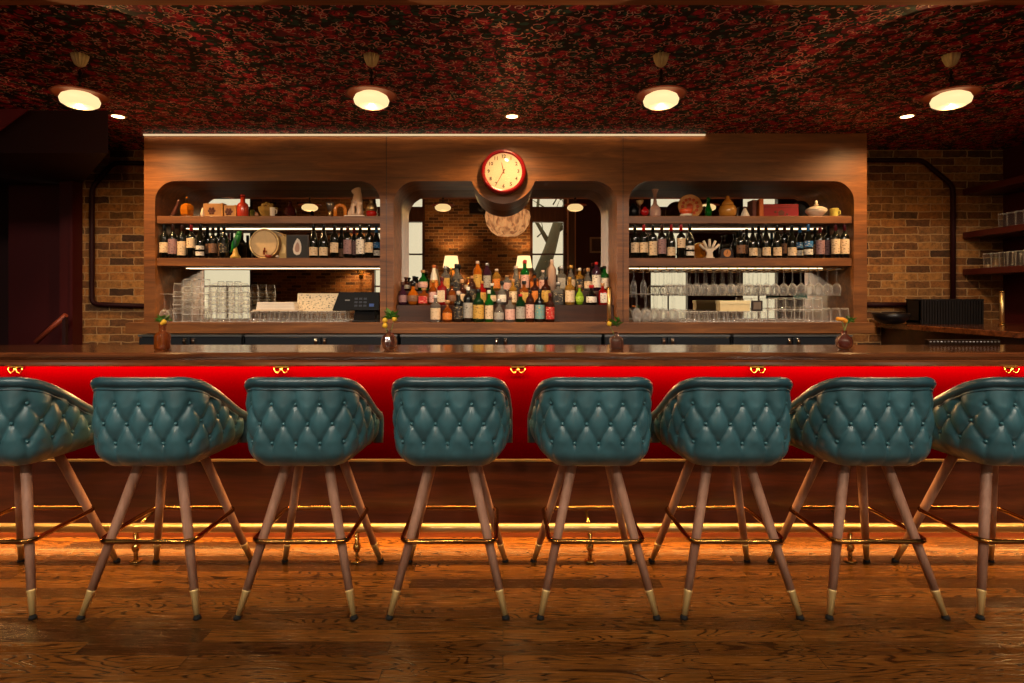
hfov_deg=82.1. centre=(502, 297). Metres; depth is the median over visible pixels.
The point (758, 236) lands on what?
wine bottle
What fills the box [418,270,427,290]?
liquor bottle
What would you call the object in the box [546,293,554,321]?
liquor bottle
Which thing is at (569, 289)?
liquor bottle
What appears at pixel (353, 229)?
wine bottle
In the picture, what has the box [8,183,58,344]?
door
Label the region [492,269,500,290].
liquor bottle
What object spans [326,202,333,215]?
goblet
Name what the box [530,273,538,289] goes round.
liquor bottle
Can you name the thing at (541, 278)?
liquor bottle
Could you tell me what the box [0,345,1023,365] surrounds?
countertop
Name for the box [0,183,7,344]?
wall
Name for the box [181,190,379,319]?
mirror
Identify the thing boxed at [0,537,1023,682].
floor
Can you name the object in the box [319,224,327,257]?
wine bottle
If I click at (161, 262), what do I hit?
shelf
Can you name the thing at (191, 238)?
wine bottle
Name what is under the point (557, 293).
liquor bottle
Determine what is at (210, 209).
box
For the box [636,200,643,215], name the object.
candlestick
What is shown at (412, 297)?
liquor bottle
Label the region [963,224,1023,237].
wall shelf
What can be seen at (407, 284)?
liquor bottle
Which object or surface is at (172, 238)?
wine bottle
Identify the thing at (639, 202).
cup
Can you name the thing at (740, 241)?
wine bottle
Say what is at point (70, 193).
trim
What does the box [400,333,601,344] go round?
cooler
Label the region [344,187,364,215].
dog figurine
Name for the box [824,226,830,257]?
wine bottle
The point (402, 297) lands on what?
liquor bottle
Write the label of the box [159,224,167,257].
wine bottle
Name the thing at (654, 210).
decanter
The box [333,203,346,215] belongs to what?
ornament
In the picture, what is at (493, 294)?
liquor bottle
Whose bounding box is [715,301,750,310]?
box
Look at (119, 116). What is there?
recessed light
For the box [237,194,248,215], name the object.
bottle
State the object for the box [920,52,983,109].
pendant lamp
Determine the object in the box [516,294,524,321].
liquor bottle
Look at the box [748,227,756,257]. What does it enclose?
wine bottle
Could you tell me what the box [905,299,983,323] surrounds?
basket
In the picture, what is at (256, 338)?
cooler
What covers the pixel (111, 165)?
pipe
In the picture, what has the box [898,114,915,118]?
recessed light
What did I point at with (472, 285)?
liquor bottle
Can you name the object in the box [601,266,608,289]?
liquor bottle
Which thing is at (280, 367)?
hook
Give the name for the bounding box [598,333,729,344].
cooler
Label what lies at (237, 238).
parrot figurine
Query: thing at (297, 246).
picture
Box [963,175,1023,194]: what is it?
wall shelf
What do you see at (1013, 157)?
wall
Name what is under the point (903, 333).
countertop
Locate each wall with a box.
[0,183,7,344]
[83,150,1002,344]
[1003,144,1023,323]
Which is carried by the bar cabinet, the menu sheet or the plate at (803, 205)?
the plate at (803, 205)
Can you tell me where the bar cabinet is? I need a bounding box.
[125,133,874,332]
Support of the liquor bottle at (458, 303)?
in the bar cabinet
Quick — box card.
[279,237,285,257]
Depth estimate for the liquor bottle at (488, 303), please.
4.86 m
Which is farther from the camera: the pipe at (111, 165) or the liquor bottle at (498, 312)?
the pipe at (111, 165)
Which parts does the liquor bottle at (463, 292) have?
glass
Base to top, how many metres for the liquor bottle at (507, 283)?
0.140 m
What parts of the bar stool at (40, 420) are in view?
leg, leg, backrest, leg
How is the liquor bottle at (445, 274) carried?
on the bar cabinet
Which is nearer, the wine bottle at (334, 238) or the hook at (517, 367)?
the hook at (517, 367)
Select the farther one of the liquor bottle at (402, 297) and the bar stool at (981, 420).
the liquor bottle at (402, 297)
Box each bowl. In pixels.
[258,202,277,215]
[679,208,692,215]
[805,209,826,215]
[872,313,910,323]
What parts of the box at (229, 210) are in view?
edge trim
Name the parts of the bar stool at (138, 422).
leg, leg, backrest, leg, leg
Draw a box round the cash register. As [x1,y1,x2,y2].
[333,292,379,321]
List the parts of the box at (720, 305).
lid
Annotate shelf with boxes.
[157,216,379,228]
[157,258,379,267]
[629,216,851,228]
[629,258,851,267]
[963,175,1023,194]
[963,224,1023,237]
[963,265,1023,274]
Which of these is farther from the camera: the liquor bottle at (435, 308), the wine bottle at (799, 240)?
the wine bottle at (799, 240)
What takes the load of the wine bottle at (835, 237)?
on the bar cabinet
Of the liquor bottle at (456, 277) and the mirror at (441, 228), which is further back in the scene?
the mirror at (441, 228)
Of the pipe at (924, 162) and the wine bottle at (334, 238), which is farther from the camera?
the pipe at (924, 162)
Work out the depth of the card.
5.05 m
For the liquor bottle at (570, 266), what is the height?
0.228 m
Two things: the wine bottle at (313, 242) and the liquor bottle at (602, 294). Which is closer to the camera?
the wine bottle at (313, 242)
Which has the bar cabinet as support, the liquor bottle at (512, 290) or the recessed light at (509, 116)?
the liquor bottle at (512, 290)
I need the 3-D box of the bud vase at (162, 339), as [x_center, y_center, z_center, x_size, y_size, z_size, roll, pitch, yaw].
[-1.696,0.169,2.939,0.086,0.177,0.068,0,0,0]
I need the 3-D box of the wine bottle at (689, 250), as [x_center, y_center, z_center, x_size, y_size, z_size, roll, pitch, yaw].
[1.560,-0.473,4.912,0.072,0.281,0.073,0,0,-7]
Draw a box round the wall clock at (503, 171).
[481,149,525,194]
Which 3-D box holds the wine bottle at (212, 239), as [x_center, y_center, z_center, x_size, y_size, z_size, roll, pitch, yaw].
[-2.422,-0.464,4.912,0.072,0.261,0.073,0,0,-6]
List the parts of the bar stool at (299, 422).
leg, leg, backrest, leg, leg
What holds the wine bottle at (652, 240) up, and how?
on the bar cabinet
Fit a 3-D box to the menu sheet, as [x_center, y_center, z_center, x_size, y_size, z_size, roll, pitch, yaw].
[-1.576,0.035,4.999,0.345,0.149,0.022,0,0,0]
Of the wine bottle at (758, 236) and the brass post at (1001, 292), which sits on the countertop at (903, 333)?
the brass post at (1001, 292)
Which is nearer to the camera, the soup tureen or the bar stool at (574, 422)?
the bar stool at (574, 422)
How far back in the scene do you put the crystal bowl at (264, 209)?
4.93 m
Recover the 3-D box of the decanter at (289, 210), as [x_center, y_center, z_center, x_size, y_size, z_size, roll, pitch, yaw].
[-1.797,-0.751,4.960,0.104,0.140,0.104,0,0,0]
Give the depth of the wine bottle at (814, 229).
5.00 m
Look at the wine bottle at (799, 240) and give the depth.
5.00 m
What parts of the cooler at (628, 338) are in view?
door, rail, door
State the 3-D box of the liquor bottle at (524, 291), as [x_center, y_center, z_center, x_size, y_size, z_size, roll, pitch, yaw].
[0.180,-0.043,5.029,0.077,0.204,0.078,0,0,0]
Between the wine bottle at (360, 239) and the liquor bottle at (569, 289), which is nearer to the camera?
the wine bottle at (360, 239)
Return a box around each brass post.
[606,287,611,322]
[998,290,1005,324]
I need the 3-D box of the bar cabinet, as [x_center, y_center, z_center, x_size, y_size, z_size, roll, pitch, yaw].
[-0.024,-0.536,5.030,6.055,1.645,0.560,0,0,0]
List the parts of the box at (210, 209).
edge trim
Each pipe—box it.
[89,161,143,307]
[867,158,955,298]
[867,302,905,306]
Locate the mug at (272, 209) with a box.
[270,207,276,215]
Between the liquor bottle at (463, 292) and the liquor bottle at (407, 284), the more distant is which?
the liquor bottle at (407, 284)
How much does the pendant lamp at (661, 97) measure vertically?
0.299 m
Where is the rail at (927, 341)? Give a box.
[925,339,999,344]
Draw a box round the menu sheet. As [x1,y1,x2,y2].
[297,293,337,310]
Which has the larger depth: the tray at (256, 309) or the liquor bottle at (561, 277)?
the liquor bottle at (561, 277)
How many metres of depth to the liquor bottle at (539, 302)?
4.85 m
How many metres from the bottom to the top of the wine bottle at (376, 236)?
0.281 m
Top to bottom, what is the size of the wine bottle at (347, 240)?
0.270 m
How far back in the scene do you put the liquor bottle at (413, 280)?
5.14 m
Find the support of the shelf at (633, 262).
attached to the bar cabinet
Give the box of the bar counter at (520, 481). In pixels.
[0,345,1023,562]
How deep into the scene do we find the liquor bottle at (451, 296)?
5.00 m
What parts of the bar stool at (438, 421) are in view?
leg, leg, backrest, leg, leg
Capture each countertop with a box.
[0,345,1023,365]
[876,323,1023,344]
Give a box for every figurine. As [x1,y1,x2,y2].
[170,200,180,215]
[230,230,243,257]
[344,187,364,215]
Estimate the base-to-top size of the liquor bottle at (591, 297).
0.170 m
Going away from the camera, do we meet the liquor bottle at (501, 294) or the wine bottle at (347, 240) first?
the wine bottle at (347, 240)
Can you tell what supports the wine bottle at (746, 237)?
on the bar cabinet
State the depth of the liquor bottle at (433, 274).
5.14 m
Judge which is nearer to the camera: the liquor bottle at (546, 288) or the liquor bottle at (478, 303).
the liquor bottle at (478, 303)
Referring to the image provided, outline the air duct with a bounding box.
[0,110,107,182]
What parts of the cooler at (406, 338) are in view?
door, rail, door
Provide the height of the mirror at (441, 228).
1.185 m
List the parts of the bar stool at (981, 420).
leg, backrest, leg, leg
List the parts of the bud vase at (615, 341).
glass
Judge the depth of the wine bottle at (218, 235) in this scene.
5.00 m
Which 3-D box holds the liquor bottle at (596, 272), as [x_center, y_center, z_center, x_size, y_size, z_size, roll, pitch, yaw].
[0.819,-0.189,5.158,0.079,0.254,0.080,0,0,-2]
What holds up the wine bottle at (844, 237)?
on the bar cabinet
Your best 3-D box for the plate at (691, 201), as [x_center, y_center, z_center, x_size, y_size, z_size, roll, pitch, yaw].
[1.608,-0.787,5.054,0.212,0.210,0.036,0,0,1]
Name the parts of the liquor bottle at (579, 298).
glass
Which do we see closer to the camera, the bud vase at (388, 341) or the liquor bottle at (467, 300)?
the bud vase at (388, 341)
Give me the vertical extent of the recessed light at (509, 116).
0.006 m
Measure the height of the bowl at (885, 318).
0.092 m
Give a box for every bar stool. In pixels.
[0,377,120,620]
[76,377,252,620]
[233,377,383,620]
[385,377,512,620]
[527,377,660,620]
[648,377,804,620]
[768,377,950,620]
[891,377,1023,620]
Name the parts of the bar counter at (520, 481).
red panel, panel, foot rail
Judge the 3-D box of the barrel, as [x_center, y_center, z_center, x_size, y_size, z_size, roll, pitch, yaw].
[-2.026,-0.461,5.066,0.257,0.257,0.278,0,0,0]
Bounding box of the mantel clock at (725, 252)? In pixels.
[718,248,734,257]
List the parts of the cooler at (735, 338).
door, handle, rail, handle, door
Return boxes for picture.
[286,235,308,257]
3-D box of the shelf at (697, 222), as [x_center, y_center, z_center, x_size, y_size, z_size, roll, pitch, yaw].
[1.967,-0.649,5.059,1.854,0.062,0.369,0,0,0]
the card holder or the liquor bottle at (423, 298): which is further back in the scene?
the liquor bottle at (423, 298)
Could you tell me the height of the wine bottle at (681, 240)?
0.281 m
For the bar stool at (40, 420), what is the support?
on the floor
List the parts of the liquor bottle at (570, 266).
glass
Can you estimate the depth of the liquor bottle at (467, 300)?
4.85 m
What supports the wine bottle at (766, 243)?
on the bar cabinet
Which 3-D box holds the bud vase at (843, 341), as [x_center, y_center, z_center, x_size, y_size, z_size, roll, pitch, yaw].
[1.709,0.172,2.942,0.096,0.169,0.082,0,0,-30]
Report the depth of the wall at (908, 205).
5.40 m
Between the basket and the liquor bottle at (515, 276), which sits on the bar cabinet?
the liquor bottle at (515, 276)
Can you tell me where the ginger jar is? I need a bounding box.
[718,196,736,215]
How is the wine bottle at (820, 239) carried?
on the bar cabinet
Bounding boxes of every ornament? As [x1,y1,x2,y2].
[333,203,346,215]
[740,206,749,215]
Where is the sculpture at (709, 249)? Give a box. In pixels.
[699,239,719,257]
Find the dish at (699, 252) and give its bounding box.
[694,243,705,257]
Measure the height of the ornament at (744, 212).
0.092 m
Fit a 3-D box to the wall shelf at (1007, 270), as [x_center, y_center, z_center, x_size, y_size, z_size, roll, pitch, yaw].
[4.402,-0.237,4.545,0.380,0.055,1.690,0,0,0]
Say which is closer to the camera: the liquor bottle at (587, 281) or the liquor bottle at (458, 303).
the liquor bottle at (458, 303)
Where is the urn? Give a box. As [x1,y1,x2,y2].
[629,203,638,215]
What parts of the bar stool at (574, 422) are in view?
leg, leg, backrest, leg, leg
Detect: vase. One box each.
[154,315,171,349]
[366,200,376,215]
[381,308,398,349]
[607,316,622,349]
[640,207,648,215]
[835,316,855,349]
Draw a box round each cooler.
[138,333,253,344]
[244,333,403,344]
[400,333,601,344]
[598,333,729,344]
[722,333,852,344]
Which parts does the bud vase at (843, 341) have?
glass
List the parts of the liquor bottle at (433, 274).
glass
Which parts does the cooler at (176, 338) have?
door, handle, rail, handle, door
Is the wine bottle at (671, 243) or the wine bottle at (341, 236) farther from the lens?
the wine bottle at (341, 236)
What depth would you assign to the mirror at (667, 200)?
5.25 m
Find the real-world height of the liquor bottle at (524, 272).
0.272 m
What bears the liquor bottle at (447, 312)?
in the bar cabinet
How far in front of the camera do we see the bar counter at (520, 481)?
3.09 m
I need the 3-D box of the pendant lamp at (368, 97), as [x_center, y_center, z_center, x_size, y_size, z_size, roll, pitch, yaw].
[-0.736,-1.210,3.290,0.283,0.299,0.283,0,0,-41]
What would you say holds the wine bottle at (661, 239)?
on the bar cabinet
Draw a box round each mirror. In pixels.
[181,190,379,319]
[402,190,607,290]
[629,190,827,319]
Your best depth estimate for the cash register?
4.92 m
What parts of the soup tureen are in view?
lid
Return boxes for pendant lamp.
[48,52,109,109]
[345,52,396,109]
[635,52,687,109]
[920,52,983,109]
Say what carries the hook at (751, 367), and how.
attached to the bar counter at (520, 481)
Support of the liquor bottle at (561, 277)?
on the bar cabinet
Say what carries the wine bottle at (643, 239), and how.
on the bar cabinet
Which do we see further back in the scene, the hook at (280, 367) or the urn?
the urn
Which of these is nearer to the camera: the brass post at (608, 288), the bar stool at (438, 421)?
the bar stool at (438, 421)
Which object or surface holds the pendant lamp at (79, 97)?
hanging from the ceiling
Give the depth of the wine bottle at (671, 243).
4.88 m
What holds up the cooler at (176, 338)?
on the floor
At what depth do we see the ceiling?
3.44 m
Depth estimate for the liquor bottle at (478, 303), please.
4.85 m
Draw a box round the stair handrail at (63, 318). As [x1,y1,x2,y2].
[34,313,67,344]
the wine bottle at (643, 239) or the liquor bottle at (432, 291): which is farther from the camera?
the liquor bottle at (432, 291)
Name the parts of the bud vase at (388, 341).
glass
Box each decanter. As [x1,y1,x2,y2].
[180,197,193,215]
[284,201,295,215]
[649,188,660,215]
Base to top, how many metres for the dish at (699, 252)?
0.145 m
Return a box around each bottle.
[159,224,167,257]
[168,224,177,257]
[177,225,186,257]
[186,224,195,257]
[196,224,204,257]
[204,227,209,257]
[208,227,217,257]
[216,226,220,257]
[219,226,228,257]
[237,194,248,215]
[309,224,317,257]
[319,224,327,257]
[330,225,338,257]
[339,228,343,257]
[343,226,351,257]
[352,228,355,257]
[356,225,364,257]
[365,225,373,257]
[373,226,379,257]
[398,282,406,304]
[404,277,409,290]
[407,283,417,304]
[410,276,417,290]
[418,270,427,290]
[418,288,428,304]
[429,265,438,287]
[429,280,436,304]
[430,295,440,321]
[437,277,446,304]
[441,266,449,290]
[442,300,451,321]
[447,283,455,304]
[452,264,461,290]
[453,291,462,321]
[459,279,465,300]
[463,287,472,321]
[464,277,469,290]
[468,276,475,300]
[473,261,481,288]
[473,289,483,321]
[479,281,485,304]
[483,263,490,290]
[485,290,492,321]
[490,283,495,304]
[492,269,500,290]
[494,299,503,321]
[497,281,505,304]
[503,275,510,290]
[505,297,514,321]
[509,279,516,304]
[513,266,519,290]
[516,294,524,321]
[519,281,527,304]
[521,260,528,289]
[526,290,533,321]
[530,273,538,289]
[531,278,538,304]
[535,289,544,321]
[539,270,545,288]
[541,277,550,304]
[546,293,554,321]
[548,259,555,290]
[553,282,562,304]
[557,266,565,290]
[565,277,574,304]
[567,265,575,286]
[575,285,583,304]
[576,268,583,290]
[584,268,591,290]
[586,285,596,304]
[592,262,600,290]
[598,283,606,304]
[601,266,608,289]
[630,225,638,257]
[639,224,647,257]
[648,225,656,257]
[657,224,665,257]
[667,224,675,257]
[677,224,685,257]
[685,224,693,257]
[705,197,711,215]
[736,230,744,257]
[744,229,748,257]
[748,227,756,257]
[756,226,761,257]
[761,225,770,257]
[772,225,781,257]
[781,226,787,257]
[787,225,796,257]
[796,226,803,257]
[803,224,812,257]
[812,228,816,257]
[815,227,824,257]
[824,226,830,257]
[830,224,839,257]
[840,224,849,257]
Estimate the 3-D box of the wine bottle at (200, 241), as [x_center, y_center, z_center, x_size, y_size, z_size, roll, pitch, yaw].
[-2.527,-0.473,4.912,0.072,0.281,0.073,0,0,2]
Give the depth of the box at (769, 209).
5.00 m
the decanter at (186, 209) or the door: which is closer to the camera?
the decanter at (186, 209)
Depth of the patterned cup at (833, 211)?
4.93 m
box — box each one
[203,203,226,215]
[224,205,236,215]
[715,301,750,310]
[764,204,798,215]
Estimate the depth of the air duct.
4.26 m
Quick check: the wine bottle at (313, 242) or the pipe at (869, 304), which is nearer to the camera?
the wine bottle at (313, 242)
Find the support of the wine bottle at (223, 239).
on the bar cabinet
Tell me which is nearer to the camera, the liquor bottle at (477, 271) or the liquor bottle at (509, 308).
the liquor bottle at (509, 308)
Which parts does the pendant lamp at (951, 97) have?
stem, opal globe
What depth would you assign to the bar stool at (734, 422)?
2.42 m
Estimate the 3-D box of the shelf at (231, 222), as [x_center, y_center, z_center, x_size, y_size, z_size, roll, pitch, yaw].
[-1.942,-0.649,5.059,1.854,0.062,0.369,0,0,0]
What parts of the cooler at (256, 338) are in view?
door, rail, door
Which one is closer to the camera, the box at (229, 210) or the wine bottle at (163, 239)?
the wine bottle at (163, 239)
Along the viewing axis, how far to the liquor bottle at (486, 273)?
5.13 m
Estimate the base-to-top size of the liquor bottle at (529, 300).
0.266 m
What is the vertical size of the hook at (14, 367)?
0.045 m
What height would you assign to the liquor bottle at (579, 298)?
0.170 m
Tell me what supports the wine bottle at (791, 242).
on the bar cabinet
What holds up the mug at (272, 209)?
on the bar cabinet
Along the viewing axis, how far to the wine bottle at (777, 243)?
4.89 m
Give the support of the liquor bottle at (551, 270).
on the bar cabinet
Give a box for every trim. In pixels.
[0,0,1023,4]
[0,109,28,130]
[59,181,82,344]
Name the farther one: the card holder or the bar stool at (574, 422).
the card holder
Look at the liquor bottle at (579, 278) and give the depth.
5.14 m
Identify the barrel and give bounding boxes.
[249,229,283,257]
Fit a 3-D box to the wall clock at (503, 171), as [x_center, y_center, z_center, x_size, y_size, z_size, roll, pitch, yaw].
[0.004,-1.031,4.806,0.376,0.376,0.084,0,0,0]
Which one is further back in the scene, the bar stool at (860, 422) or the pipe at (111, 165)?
the pipe at (111, 165)
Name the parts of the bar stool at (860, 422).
leg, leg, backrest, leg, leg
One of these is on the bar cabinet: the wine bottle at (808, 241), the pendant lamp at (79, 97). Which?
the wine bottle at (808, 241)
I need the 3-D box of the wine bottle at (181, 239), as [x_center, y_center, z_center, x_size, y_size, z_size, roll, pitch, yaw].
[-2.680,-0.472,4.912,0.072,0.278,0.073,0,0,4]
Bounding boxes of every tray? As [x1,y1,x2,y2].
[253,302,302,310]
[253,309,302,310]
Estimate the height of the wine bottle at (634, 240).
0.278 m
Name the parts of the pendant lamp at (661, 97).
stem, opal globe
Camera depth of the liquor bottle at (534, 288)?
4.99 m
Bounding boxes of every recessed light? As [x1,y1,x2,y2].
[109,114,126,118]
[504,114,519,118]
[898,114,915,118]
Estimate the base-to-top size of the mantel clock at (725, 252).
0.085 m
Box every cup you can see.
[636,200,643,204]
[829,208,840,215]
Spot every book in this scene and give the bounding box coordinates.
[747,200,755,215]
[756,199,763,215]
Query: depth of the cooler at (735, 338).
4.71 m
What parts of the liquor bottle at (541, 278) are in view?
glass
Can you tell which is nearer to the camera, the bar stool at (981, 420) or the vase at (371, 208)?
the bar stool at (981, 420)
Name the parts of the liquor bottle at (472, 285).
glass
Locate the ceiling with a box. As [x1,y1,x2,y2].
[0,5,1023,149]
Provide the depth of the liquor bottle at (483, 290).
5.00 m
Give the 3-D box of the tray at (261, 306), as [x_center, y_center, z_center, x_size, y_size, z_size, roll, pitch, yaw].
[-1.889,0.072,4.945,0.390,0.074,0.110,0,0,0]
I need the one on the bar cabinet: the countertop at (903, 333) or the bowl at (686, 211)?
the bowl at (686, 211)
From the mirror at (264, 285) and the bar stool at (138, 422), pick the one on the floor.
the bar stool at (138, 422)
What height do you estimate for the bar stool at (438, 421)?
0.987 m
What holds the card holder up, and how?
on the tumbler
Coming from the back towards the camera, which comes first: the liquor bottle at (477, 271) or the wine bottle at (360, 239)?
the liquor bottle at (477, 271)
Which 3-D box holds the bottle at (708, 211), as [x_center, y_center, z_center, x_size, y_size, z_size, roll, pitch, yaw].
[1.732,-0.765,4.960,0.060,0.168,0.060,0,0,0]
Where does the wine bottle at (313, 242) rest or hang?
on the bar cabinet
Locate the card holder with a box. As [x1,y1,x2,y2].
[751,301,762,310]
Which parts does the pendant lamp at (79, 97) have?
opal globe, stem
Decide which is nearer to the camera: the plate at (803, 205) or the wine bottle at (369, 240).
the wine bottle at (369, 240)
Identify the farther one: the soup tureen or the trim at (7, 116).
the soup tureen
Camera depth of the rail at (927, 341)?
3.21 m
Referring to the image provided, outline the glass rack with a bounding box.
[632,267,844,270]
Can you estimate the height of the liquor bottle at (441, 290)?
0.238 m
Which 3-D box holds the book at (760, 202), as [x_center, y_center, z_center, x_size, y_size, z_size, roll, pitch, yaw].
[2.190,-0.761,5.035,0.036,0.159,0.110,0,0,0]
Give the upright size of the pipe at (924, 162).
1.498 m
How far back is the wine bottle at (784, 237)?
4.99 m
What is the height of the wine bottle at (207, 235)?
0.274 m
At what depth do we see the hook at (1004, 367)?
3.08 m
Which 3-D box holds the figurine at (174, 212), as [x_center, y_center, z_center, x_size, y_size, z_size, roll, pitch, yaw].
[-2.766,-0.755,4.960,0.088,0.147,0.058,0,0,0]
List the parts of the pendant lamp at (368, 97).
stem, opal globe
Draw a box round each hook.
[7,366,24,373]
[274,366,288,373]
[510,366,525,372]
[750,366,765,372]
[1002,366,1019,372]
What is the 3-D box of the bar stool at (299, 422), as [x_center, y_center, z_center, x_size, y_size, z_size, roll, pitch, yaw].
[-0.847,0.817,2.658,0.546,0.987,0.565,0,0,0]
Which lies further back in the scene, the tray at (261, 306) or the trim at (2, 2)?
the tray at (261, 306)
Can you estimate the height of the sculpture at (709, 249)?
0.165 m
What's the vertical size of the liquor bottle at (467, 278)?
0.123 m
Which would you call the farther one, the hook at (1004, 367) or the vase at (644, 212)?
the vase at (644, 212)
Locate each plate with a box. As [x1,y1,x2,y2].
[678,194,702,215]
[794,201,809,215]
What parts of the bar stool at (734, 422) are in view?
leg, leg, backrest, leg, leg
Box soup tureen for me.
[805,200,827,215]
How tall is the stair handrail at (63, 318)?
1.176 m
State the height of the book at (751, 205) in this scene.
0.151 m

